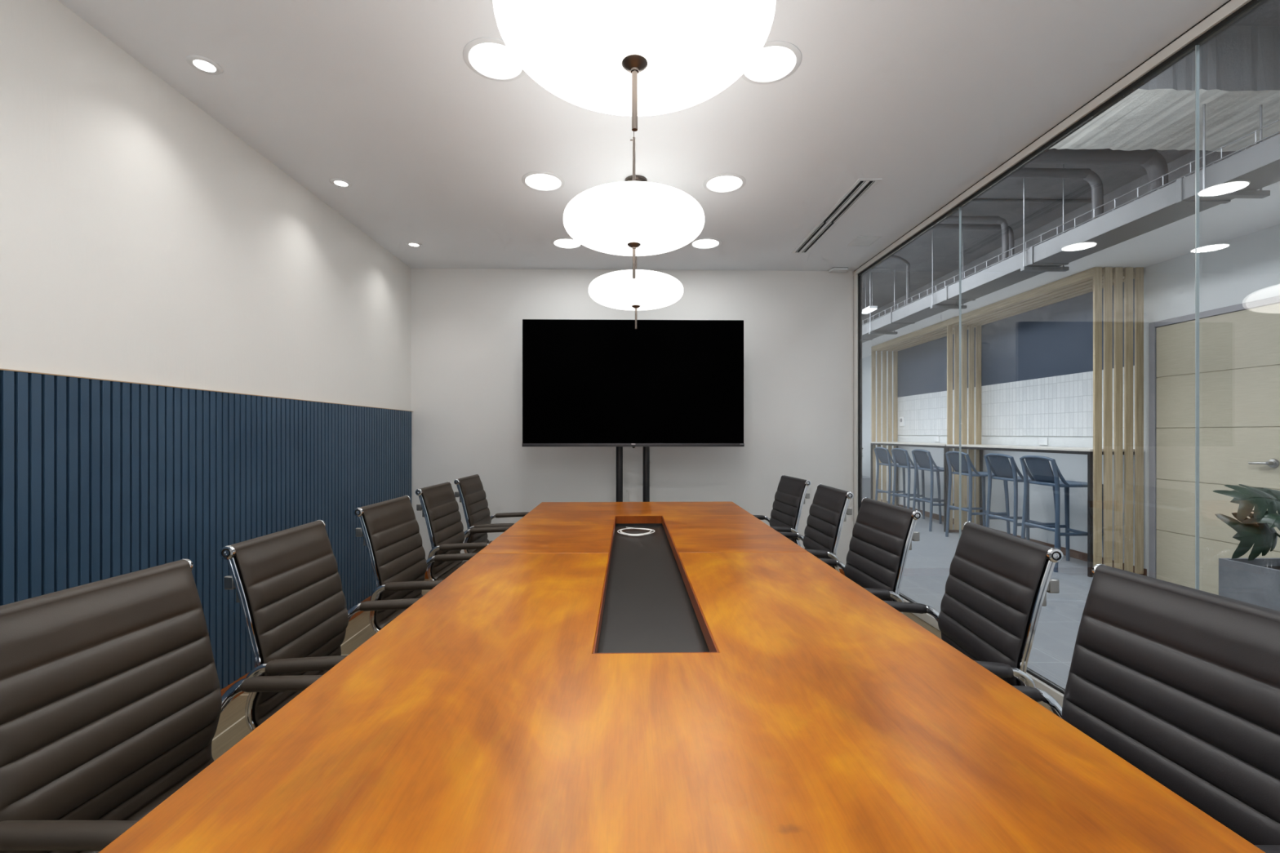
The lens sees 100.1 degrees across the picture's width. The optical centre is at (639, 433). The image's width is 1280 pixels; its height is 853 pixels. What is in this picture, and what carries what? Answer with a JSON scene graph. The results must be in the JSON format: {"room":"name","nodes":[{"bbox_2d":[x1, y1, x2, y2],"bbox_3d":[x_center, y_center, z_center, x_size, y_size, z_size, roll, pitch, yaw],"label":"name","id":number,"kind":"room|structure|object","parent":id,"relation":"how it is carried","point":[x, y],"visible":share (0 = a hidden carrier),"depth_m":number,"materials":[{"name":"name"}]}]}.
{"room":"office","nodes":[
{"label":"office","id":0,"kind":"room"},
{"bbox_2d":[0,0,411,411],"bbox_3d":[-1.917,-0.085,1.535,0.120,2.600,6.150,0,0,-1],"label":"wall","id":1,"kind":"structure","parent":0,"point":[143,240],"depth_m":2.09,"materials":[{"name":"white paint"}]},
{"bbox_2d":[0,368,411,689],"bbox_3d":[-1.846,0.474,1.480,0.019,1.323,6.017,0,0,-1],"label":"wainscot","id":2,"kind":"structure","parent":1,"relation":"attached to","point":[100,479],"depth_m":2.14,"materials":[{"name":"blue wood"}]},
{"bbox_2d":[220,595,371,701],"bbox_3d":[-1.846,1.176,1.481,0.020,0.078,6.018,0,0,-1],"label":"baseboard","id":3,"kind":"structure","parent":1,"relation":"attached to","point":[223,691],"depth_m":2.50,"materials":[{"name":"brown wood"}]},
{"bbox_2d":[411,268,853,568],"bbox_3d":[-0.045,-0.085,4.590,3.750,2.600,0.120,0,0,-1],"label":"wall","id":4,"kind":"structure","parent":0,"point":[467,323],"depth_m":4.53,"materials":[{"name":"white paint"}]},
{"bbox_2d":[424,568,844,578],"bbox_3d":[-0.046,1.183,4.523,3.703,0.065,0.014,0,0,-1],"label":"baseboard","id":5,"kind":"structure","parent":4,"relation":"attached to","point":[842,571],"depth_m":4.55,"materials":[{"name":"brown wood"}]},
{"bbox_2d":[57,0,1228,271],"bbox_3d":[-0.033,-1.445,1.575,3.850,0.120,6.150,0,0,-1],"label":"ceiling","id":6,"kind":"structure","parent":0,"point":[926,99],"depth_m":2.30,"materials":[{"name":"white paint"}]},
{"bbox_2d":[186,54,222,75],"bbox_3d":[-1.635,-1.382,2.012,0.108,0.006,0.108,0,0,-1],"label":"recessed light","id":7,"kind":"object","parent":6,"relation":"in","point":[204,64],"visible":1,"depth_m":2.01,"materials":[{"name":"white plastic"}]},
{"bbox_2d":[329,177,351,187],"bbox_3d":[-1.651,-1.382,2.959,0.108,0.006,0.108,0,0,-1],"label":"recessed light","id":8,"kind":"object","parent":6,"relation":"in","point":[342,183],"visible":1,"depth_m":2.95,"materials":[{"name":"white plastic"}]},
{"bbox_2d":[405,241,422,247],"bbox_3d":[-1.654,-1.382,3.920,0.108,0.006,0.108,0,0,-1],"label":"recessed light","id":9,"kind":"object","parent":6,"relation":"in","point":[414,244],"visible":1,"depth_m":3.92,"materials":[{"name":"white plastic"}]},
{"bbox_2d":[462,37,525,81],"bbox_3d":[-0.534,-1.382,1.989,0.233,0.006,0.233,0,0,-1],"label":"recessed light","id":10,"kind":"object","parent":6,"relation":"in","point":[490,58],"visible":0.73,"depth_m":1.99,"materials":[{"name":"white plastic"}]},
{"bbox_2d":[469,43,521,78],"bbox_3d":[-0.534,-1.383,1.989,0.188,0.002,0.188,0,0,-1],"label":"diffuser","id":11,"kind":"object","parent":10,"relation":"attached to","point":[488,60],"depth_m":1.99,"materials":[{"name":"white plastic"}]},
{"bbox_2d":[521,171,564,191],"bbox_3d":[-0.531,-1.382,2.945,0.233,0.006,0.233,0,0,-1],"label":"recessed light","id":12,"kind":"object","parent":6,"relation":"in","point":[545,181],"visible":1,"depth_m":2.94,"materials":[{"name":"white plastic"}]},
{"bbox_2d":[525,173,560,190],"bbox_3d":[-0.531,-1.383,2.945,0.188,0.002,0.188,0,0,-1],"label":"diffuser","id":13,"kind":"object","parent":12,"relation":"attached to","point":[534,181],"depth_m":2.94,"materials":[{"name":"white plastic"}]},
{"bbox_2d":[551,237,582,248],"bbox_3d":[-0.528,-1.382,3.895,0.233,0.006,0.233,0,0,-1],"label":"recessed light","id":14,"kind":"object","parent":6,"relation":"in","point":[561,242],"visible":0.86,"depth_m":3.90,"materials":[{"name":"white plastic"}]},
{"bbox_2d":[554,239,580,248],"bbox_3d":[-0.528,-1.383,3.895,0.188,0.002,0.188,0,0,-1],"label":"diffuser","id":15,"kind":"object","parent":14,"relation":"attached to","point":[561,243],"depth_m":3.90,"materials":[{"name":"white plastic"}]},
{"bbox_2d":[563,131,704,279],"bbox_3d":[-0.022,-0.978,1.976,0.518,0.812,0.518,0,0,-1],"label":"pendant lamp","id":16,"kind":"object","parent":6,"relation":"hanging from","point":[633,218],"visible":0.98,"depth_m":1.82,"materials":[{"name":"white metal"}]},
{"bbox_2d":[493,0,776,131],"bbox_3d":[-0.010,-0.978,1.010,0.518,0.812,0.518,0,0,-1],"label":"pendant lamp","id":17,"kind":"object","parent":6,"relation":"hanging from","point":[633,58],"visible":1,"depth_m":0.98,"materials":[{"name":"white glass"}]},
{"bbox_2d":[588,175,683,328],"bbox_3d":[-0.022,-0.978,2.930,0.518,0.812,0.518,0,0,-1],"label":"pendant lamp","id":18,"kind":"object","parent":6,"relation":"hanging from","point":[649,290],"visible":0.94,"depth_m":2.77,"materials":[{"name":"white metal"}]},
{"bbox_2d":[689,237,721,248],"bbox_3d":[0.477,-1.382,3.901,0.233,0.006,0.233,0,0,-1],"label":"recessed light","id":19,"kind":"object","parent":6,"relation":"in","point":[703,242],"visible":0.98,"depth_m":3.90,"materials":[{"name":"white plastic"}]},
{"bbox_2d":[692,239,718,248],"bbox_3d":[0.477,-1.383,3.901,0.188,0.002,0.188,0,0,-1],"label":"diffuser","id":20,"kind":"object","parent":19,"relation":"attached to","point":[696,243],"depth_m":3.90,"materials":[{"name":"white plastic"}]},
{"bbox_2d":[703,173,746,193],"bbox_3d":[0.467,-1.382,2.965,0.233,0.006,0.233,0,0,-1],"label":"recessed light","id":21,"kind":"object","parent":6,"relation":"in","point":[722,183],"visible":1,"depth_m":2.96,"materials":[{"name":"white plastic"}]},
{"bbox_2d":[707,175,742,191],"bbox_3d":[0.467,-1.383,2.965,0.188,0.002,0.188,0,0,-1],"label":"diffuser","id":22,"kind":"object","parent":21,"relation":"attached to","point":[715,183],"depth_m":2.96,"materials":[{"name":"white plastic"}]},
{"bbox_2d":[740,40,801,84],"bbox_3d":[0.483,-1.382,2.006,0.233,0.006,0.233,0,0,-1],"label":"recessed light","id":23,"kind":"object","parent":6,"relation":"in","point":[777,60],"visible":0.73,"depth_m":2.00,"materials":[{"name":"white plastic"}]},
{"bbox_2d":[744,46,795,80],"bbox_3d":[0.483,-1.383,2.006,0.188,0.002,0.188,0,0,-1],"label":"diffuser","id":24,"kind":"object","parent":23,"relation":"attached to","point":[772,63],"depth_m":2.01,"materials":[{"name":"white plastic"}]},
{"bbox_2d":[791,177,881,253],"bbox_3d":[1.237,-1.382,3.506,0.126,0.006,1.200,0,0,-1],"label":"ceiling vent","id":25,"kind":"object","parent":6,"relation":"in","point":[861,188],"visible":1,"depth_m":3.35,"materials":[{"name":"white metal"}]},
{"bbox_2d":[828,267,848,272],"bbox_3d":[1.672,-1.375,4.504,0.150,0.020,0.080,0,0,-1],"label":"ceiling sensor","id":26,"kind":"object","parent":6,"relation":"attached to","point":[833,269],"visible":1,"depth_m":4.49,"materials":[{"name":"white plastic"}]},
{"bbox_2d":[211,515,1093,760],"bbox_3d":[1.191,1.265,4.876,6.435,0.100,12.700,0,0,-1],"label":"floor","id":27,"kind":"structure","parent":0,"point":[926,575],"depth_m":3.64,"materials":[{"name":"grey carpet"}]},
{"bbox_2d":[0,558,322,852],"bbox_3d":[-0.782,0.749,0.996,0.577,0.930,0.563,0,0,4],"label":"chair","id":28,"kind":"object","parent":27,"relation":"on","point":[112,702],"visible":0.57,"depth_m":0.97,"materials":[{"name":"brown leather"}]},
{"bbox_2d":[219,520,419,732],"bbox_3d":[-0.783,0.749,1.568,0.577,0.930,0.563,0,0,-1],"label":"chair","id":29,"kind":"object","parent":27,"relation":"on","point":[287,584],"visible":0.52,"depth_m":1.48,"materials":[{"name":"black leather"}]},
{"bbox_2d":[353,495,477,633],"bbox_3d":[-0.811,0.749,2.257,0.577,0.930,0.563,0,0,1],"label":"chair","id":30,"kind":"object","parent":27,"relation":"on","point":[390,529],"visible":0.57,"depth_m":2.17,"materials":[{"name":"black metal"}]},
{"bbox_2d":[415,481,511,580],"bbox_3d":[-0.869,0.749,2.959,0.577,0.930,0.563,0,0,1],"label":"chair","id":31,"kind":"object","parent":27,"relation":"on","point":[438,504],"visible":0.53,"depth_m":2.87,"materials":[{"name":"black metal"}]},
{"bbox_2d":[453,474,528,553],"bbox_3d":[-0.876,0.749,3.549,0.577,0.930,0.563,0,0,0],"label":"chair","id":32,"kind":"object","parent":27,"relation":"on","point":[472,495],"visible":0.5,"depth_m":3.46,"materials":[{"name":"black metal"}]},
{"bbox_2d":[616,446,649,502],"bbox_3d":[-0.026,0.340,4.120,0.660,1.750,0.580,0,0,-1],"label":"stand","id":33,"kind":"object","parent":27,"relation":"on","point":[646,450],"visible":0.05,"depth_m":4.17,"materials":[{"name":"black plastic"}]},
{"bbox_2d":[521,319,744,448],"bbox_3d":[-0.049,-0.376,4.084,1.679,0.973,0.091,0,0,-1],"label":"television","id":34,"kind":"object","parent":33,"relation":"attached to","point":[586,382],"visible":1,"depth_m":4.05,"materials":[{"name":"black plastic"}]},
{"bbox_2d":[97,502,1265,852],"bbox_3d":[0.016,0.840,2.076,1.298,0.750,3.150,0,0,-1],"label":"conference table","id":35,"kind":"object","parent":27,"relation":"on","point":[704,682],"depth_m":0.83,"materials":[{"name":"brown wood"}]},
{"bbox_2d":[597,523,709,653],"bbox_3d":[0.014,0.523,2.085,0.329,0.034,1.958,0,0,-1],"label":"cable tray","id":36,"kind":"object","parent":35,"relation":"on","point":[649,606],"depth_m":1.67,"materials":[{"name":"metal"}]},
{"bbox_2d":[753,475,810,546],"bbox_3d":[0.739,0.749,3.450,0.577,0.930,0.563,0,0,-6],"label":"chair","id":37,"kind":"object","parent":27,"relation":"on","point":[791,493],"visible":0.48,"depth_m":3.38,"materials":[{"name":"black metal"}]},
{"bbox_2d":[777,484,853,572],"bbox_3d":[0.753,0.749,2.816,0.577,0.930,0.563,0,0,-1],"label":"chair","id":38,"kind":"object","parent":27,"relation":"on","point":[828,510],"visible":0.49,"depth_m":2.73,"materials":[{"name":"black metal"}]},
{"bbox_2d":[862,475,870,498],"bbox_3d":[3.909,0.995,9.784,0.416,0.440,0.800,0,0,-1],"label":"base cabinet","id":39,"kind":"object","parent":27,"relation":"on","point":[865,480],"visible":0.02,"depth_m":9.38,"materials":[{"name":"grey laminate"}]},
{"bbox_2d":[818,497,921,613],"bbox_3d":[0.745,0.749,2.169,0.577,0.930,0.563,0,0,-2],"label":"chair","id":40,"kind":"object","parent":27,"relation":"on","point":[883,534],"visible":0.35,"depth_m":2.10,"materials":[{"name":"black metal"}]},
{"bbox_2d":[871,346,897,505],"bbox_3d":[3.953,-0.094,8.664,0.422,2.618,0.022,0,0,-1],"label":"post","id":41,"kind":"object","parent":27,"relation":"on","point":[873,353],"visible":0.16,"depth_m":8.65,"materials":[{"name":"brown wood"}]},
{"bbox_2d":[874,447,919,511],"bbox_3d":[3.792,0.708,7.941,0.506,1.016,0.440,0,0,-1],"label":"bar stool","id":42,"kind":"object","parent":27,"relation":"on","point":[882,454],"visible":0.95,"depth_m":7.93,"materials":[{"name":"blue plastic"}]},
{"bbox_2d":[870,441,954,532],"bbox_3d":[3.964,0.674,7.634,0.444,1.082,2.036,0,0,-1],"label":"bar table","id":43,"kind":"object","parent":27,"relation":"on","point":[885,443],"depth_m":7.47,"materials":[{"name":"metal"}]},
{"bbox_2d":[871,441,954,445],"bbox_3d":[3.964,0.143,7.634,0.444,0.020,2.036,0,0,-1],"label":"countertop","id":44,"kind":"structure","parent":43,"relation":"on","point":[886,442],"depth_m":7.70,"materials":[{"name":"laminate"}]},
{"bbox_2d":[891,448,942,524],"bbox_3d":[3.803,0.708,7.411,0.506,1.016,0.440,0,0,-1],"label":"bar stool","id":45,"kind":"object","parent":27,"relation":"on","point":[903,459],"visible":0.95,"depth_m":7.37,"materials":[{"name":"blue plastic"}]},
{"bbox_2d":[911,448,954,531],"bbox_3d":[3.814,0.708,6.866,0.506,1.016,0.440,0,0,-1],"label":"bar stool","id":46,"kind":"object","parent":27,"relation":"on","point":[920,456],"visible":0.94,"depth_m":6.80,"materials":[{"name":"blue plastic"}]},
{"bbox_2d":[946,320,981,532],"bbox_3d":[3.996,-0.094,6.605,0.422,2.618,0.022,0,0,-1],"label":"partition","id":47,"kind":"object","parent":27,"relation":"on","point":[949,328],"visible":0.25,"depth_m":6.60,"materials":[{"name":"brown wood"}]},
{"bbox_2d":[883,521,1063,687],"bbox_3d":[0.780,0.749,1.555,0.577,0.930,0.563,0,0,5],"label":"chair","id":48,"kind":"object","parent":27,"relation":"on","point":[997,584],"visible":0.52,"depth_m":1.46,"materials":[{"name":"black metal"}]},
{"bbox_2d":[945,451,1010,537],"bbox_3d":[3.830,0.708,6.111,0.506,1.016,0.440,0,0,-1],"label":"bar stool","id":49,"kind":"object","parent":27,"relation":"on","point":[953,460],"visible":0.87,"depth_m":6.07,"materials":[{"name":"blue plastic"}]},
{"bbox_2d":[983,453,1061,551],"bbox_3d":[3.844,0.708,5.421,0.506,1.016,0.440,0,0,-1],"label":"bar stool","id":50,"kind":"object","parent":27,"relation":"on","point":[999,464],"visible":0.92,"depth_m":5.41,"materials":[{"name":"blue plastic"}]},
{"bbox_2d":[946,444,1134,577],"bbox_3d":[4.007,0.674,5.565,0.444,1.082,2.056,0,0,-1],"label":"bar table","id":51,"kind":"object","parent":27,"relation":"on","point":[1082,451],"depth_m":4.89,"materials":[{"name":"laminate"}]},
{"bbox_2d":[946,444,1134,451],"bbox_3d":[4.007,0.143,5.565,0.444,0.020,2.056,0,0,-1],"label":"countertop","id":52,"kind":"structure","parent":51,"relation":"on","point":[1033,447],"depth_m":5.34,"materials":[{"name":"laminate"}]},
{"bbox_2d":[1019,455,1103,572],"bbox_3d":[3.855,0.708,4.911,0.506,1.016,0.440,0,0,-1],"label":"bar stool","id":53,"kind":"object","parent":27,"relation":"on","point":[1039,467],"visible":0.95,"depth_m":4.89,"materials":[{"name":"blue plastic"}]},
{"bbox_2d":[1093,266,1143,577],"bbox_3d":[4.040,-0.094,4.525,0.422,2.618,0.022,0,0,-1],"label":"partition","id":54,"kind":"object","parent":27,"relation":"on","point":[1097,271],"visible":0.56,"depth_m":4.52,"materials":[{"name":"brown wood"}]},
{"bbox_2d":[1012,563,1279,852],"bbox_3d":[0.751,0.749,0.951,0.577,0.930,0.563,0,0,-3],"label":"chair","id":55,"kind":"object","parent":27,"relation":"on","point":[1181,683],"visible":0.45,"depth_m":0.93,"materials":[{"name":"grey leather"}]},
{"bbox_2d":[1213,484,1279,611],"bbox_3d":[2.942,0.707,2.368,0.537,1.016,0.596,0,0,-1],"label":"potted plant","id":56,"kind":"object","parent":27,"relation":"on","point":[1254,580],"visible":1,"depth_m":2.42,"materials":[{"name":"plant"}]},
{"bbox_2d":[1218,557,1279,611],"bbox_3d":[2.980,0.905,2.358,0.424,0.620,0.411,0,0,-1],"label":"planter","id":57,"kind":"object","parent":27,"relation":"on","point":[1256,581],"depth_m":2.44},
{"bbox_2d":[853,0,1268,706],"bbox_3d":[1.908,-0.085,1.560,0.056,2.600,6.020,0,0,-1],"label":"window frame","id":58,"kind":"structure","parent":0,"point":[1232,11],"depth_m":2.48,"materials":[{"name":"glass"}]},
{"bbox_2d":[862,223,1279,576],"bbox_3d":[4.333,-0.485,4.941,0.150,3.400,12.700,0,0,-1],"label":"wall","id":59,"kind":"structure","parent":0,"point":[1245,268],"depth_m":4.62,"materials":[{"name":"paint"}]},
{"bbox_2d":[899,416,904,426],"bbox_3d":[4.153,-0.191,8.508,0.032,0.150,0.140,0,0,-1],"label":"wall thermostat","id":60,"kind":"object","parent":59,"relation":"attached to","point":[901,419],"visible":1,"depth_m":8.47,"materials":[{"name":"white plastic"}]},
{"bbox_2d":[933,435,939,441],"bbox_3d":[4.196,0.077,7.579,0.013,0.080,0.116,0,0,-1],"label":"wall socket","id":61,"kind":"object","parent":59,"relation":"attached to","point":[936,438],"visible":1,"depth_m":7.57,"materials":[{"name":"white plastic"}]},
{"bbox_2d":[871,267,1134,351],"bbox_3d":[3.996,-1.367,6.595,0.422,0.073,4.121,0,0,-1],"label":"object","id":62,"kind":"structure","parent":59,"relation":"attached to","point":[1080,283],"depth_m":5.72,"materials":[{"name":"brown wood"}]},
{"bbox_2d":[880,499,1146,576],"bbox_3d":[4.191,1.177,7.799,0.013,0.075,6.580,0,0,-1],"label":"baseboard","id":63,"kind":"structure","parent":59,"relation":"attached to","point":[1073,553],"depth_m":5.36,"materials":[{"name":"black"}]},
{"bbox_2d":[897,279,1134,397],"bbox_3d":[4.217,-0.995,6.619,0.011,0.820,4.140,0,0,-1],"label":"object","id":64,"kind":"structure","parent":59,"relation":"attached to","point":[1056,339],"depth_m":5.87,"materials":[{"name":"blue paint"}]},
{"bbox_2d":[897,365,1134,436],"bbox_3d":[4.216,-0.280,6.619,0.013,0.610,4.140,0,0,-1],"label":"backsplash","id":65,"kind":"structure","parent":59,"relation":"attached to","point":[1059,405],"depth_m":5.89,"materials":[{"name":"white tile"}]},
{"bbox_2d":[1038,437,1048,444],"bbox_3d":[4.236,0.080,5.629,0.013,0.080,0.116,0,0,-1],"label":"wall socket","id":66,"kind":"object","parent":59,"relation":"attached to","point":[1042,441],"visible":1,"depth_m":5.62,"materials":[{"name":"white plastic"}]},
{"bbox_2d":[862,150,1241,324],"bbox_3d":[4.254,-1.802,4.840,0.011,0.755,12.500,0,0,-1],"label":"cable tray","id":67,"kind":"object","parent":59,"relation":"attached to","point":[1187,158],"depth_m":5.38,"materials":[{"name":"metal"}]},
{"bbox_2d":[862,181,1279,358],"bbox_3d":[3.800,-1.411,6.205,0.863,0.013,9.850,0,0,-1],"label":"trim","id":68,"kind":"structure","parent":59,"relation":"attached to","point":[1238,217],"depth_m":4.00,"materials":[{"name":"white paint"}]},
{"bbox_2d":[1048,25,1279,151],"bbox_3d":[3.107,-2.009,3.167,2.375,0.352,0.620,0,0,-1],"label":"ceiling","id":69,"kind":"structure","parent":59,"relation":"attached to","point":[1239,68],"depth_m":2.98,"materials":[{"name":"metal"}]},
{"bbox_2d":[1148,295,1279,595],"bbox_3d":[4.240,0.147,3.972,0.075,2.135,0.985,0,0,-1],"label":"door","id":70,"kind":"structure","parent":59,"relation":"in","point":[1239,352],"depth_m":4.02,"materials":[{"name":"beige laminate"}]},
{"bbox_2d":[862,0,1279,316],"bbox_3d":[3.103,-2.260,4.916,2.610,0.150,12.700,0,0,-1],"label":"ceiling","id":71,"kind":"structure","parent":0,"point":[977,244],"depth_m":5.38,"materials":[{"name":"concrete"}]},
{"bbox_2d":[862,272,877,313],"bbox_3d":[3.142,-1.931,7.367,0.110,0.506,0.300,0,0,-1],"label":"tube light","id":72,"kind":"object","parent":71,"relation":"hanging from","point":[866,310],"visible":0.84,"depth_m":7.28,"materials":[{"name":"white plastic"}]},
{"bbox_2d":[868,269,897,334],"bbox_3d":[3.228,-1.752,7.119,0.370,0.863,0.040,0,0,-1],"label":"hanger","id":73,"kind":"object","parent":71,"relation":"hanging from","point":[870,332],"visible":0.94,"depth_m":7.11,"materials":[{"name":"grey metal"}]},
{"bbox_2d":[929,229,966,309],"bbox_3d":[3.258,-1.752,5.659,0.370,0.863,0.040,0,0,-1],"label":"hanger","id":74,"kind":"object","parent":71,"relation":"hanging from","point":[963,307],"visible":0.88,"depth_m":5.65,"materials":[{"name":"grey metal"}]},
{"bbox_2d":[972,198,1091,203],"bbox_3d":[3.067,-2.170,4.985,2.376,0.028,0.028,0,0,-1],"label":"pipe","id":75,"kind":"object","parent":71,"relation":"attached to","point":[975,199],"visible":0.47,"depth_m":4.99,"materials":[{"name":"grey metal"}]},
{"bbox_2d":[1020,164,1069,271],"bbox_3d":[3.285,-1.752,4.349,0.370,0.863,0.040,0,0,-1],"label":"hanger","id":76,"kind":"object","parent":71,"relation":"hanging from","point":[1029,268],"visible":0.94,"depth_m":4.34,"materials":[{"name":"grey metal"}]},
{"bbox_2d":[1199,103,1270,198],"bbox_3d":[3.313,-1.752,2.990,0.370,0.863,0.040,0,0,-1],"label":"hanger","id":77,"kind":"object","parent":71,"relation":"hanging from","point":[1205,193],"visible":0.78,"depth_m":2.98,"materials":[{"name":"grey metal"}]},
{"bbox_2d":[862,133,1279,342],"bbox_3d":[3.233,-1.421,6.134,0.296,0.140,10.130,0,0,-1],"label":"ceiling beam","id":78,"kind":"structure","parent":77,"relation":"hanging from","point":[1257,166],"depth_m":3.62,"materials":[{"name":"grey metal"}]},
{"bbox_2d":[862,120,1279,325],"bbox_3d":[3.161,-1.530,6.817,0.141,0.070,8.300,0,0,-1],"label":"cable tray","id":79,"kind":"object","parent":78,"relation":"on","point":[1255,131],"visible":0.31,"depth_m":3.62,"materials":[{"name":"grey metal"}]},
{"bbox_3d":[1.923,-1.786,1.555,0.050,0.798,6.030,0,0,-1],"label":"wall","id":80,"kind":"structure","parent":0,"visible":0},
{"bbox_2d":[1007,168,1103,220],"bbox_3d":[2.719,-1.793,4.077,1.626,0.456,0.070,0,0,-1],"label":"pipe","id":81,"kind":"object","parent":80,"relation":"attached to","point":[1092,178],"visible":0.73,"depth_m":4.06,"materials":[{"name":"metal"}]},
{"bbox_2d":[1027,148,1168,194],"bbox_3d":[2.858,-1.743,3.860,1.896,0.636,0.110,0,0,-1],"label":"pipe","id":82,"kind":"object","parent":80,"relation":"attached to","point":[1154,163],"visible":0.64,"depth_m":3.83,"materials":[{"name":"metal"}]},
{"bbox_3d":[1.791,-0.485,7.904,0.060,3.400,6.670,0,0,-1],"label":"wall","id":83,"kind":"structure","parent":0,"visible":0},
{"bbox_2d":[889,254,910,304],"bbox_3d":[2.610,-1.845,6.225,1.560,0.520,0.169,0,0,-22],"label":"pipe","id":84,"kind":"object","parent":83,"relation":"attached to","point":[894,256],"visible":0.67,"depth_m":6.55,"materials":[{"name":"metal"}]},
{"bbox_2d":[931,223,1014,257],"bbox_3d":[2.829,-1.824,5.400,1.902,0.579,0.056,0,0,-1],"label":"pipe","id":85,"kind":"object","parent":83,"relation":"attached to","point":[940,226],"visible":0.31,"depth_m":5.39,"materials":[{"name":"metal"}]},
{"bbox_2d":[942,215,1008,262],"bbox_3d":[2.734,-1.824,5.198,1.702,0.579,0.056,0,0,-1],"label":"pipe","id":86,"kind":"object","parent":83,"relation":"attached to","point":[1005,233],"visible":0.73,"depth_m":5.19,"materials":[{"name":"metal"}]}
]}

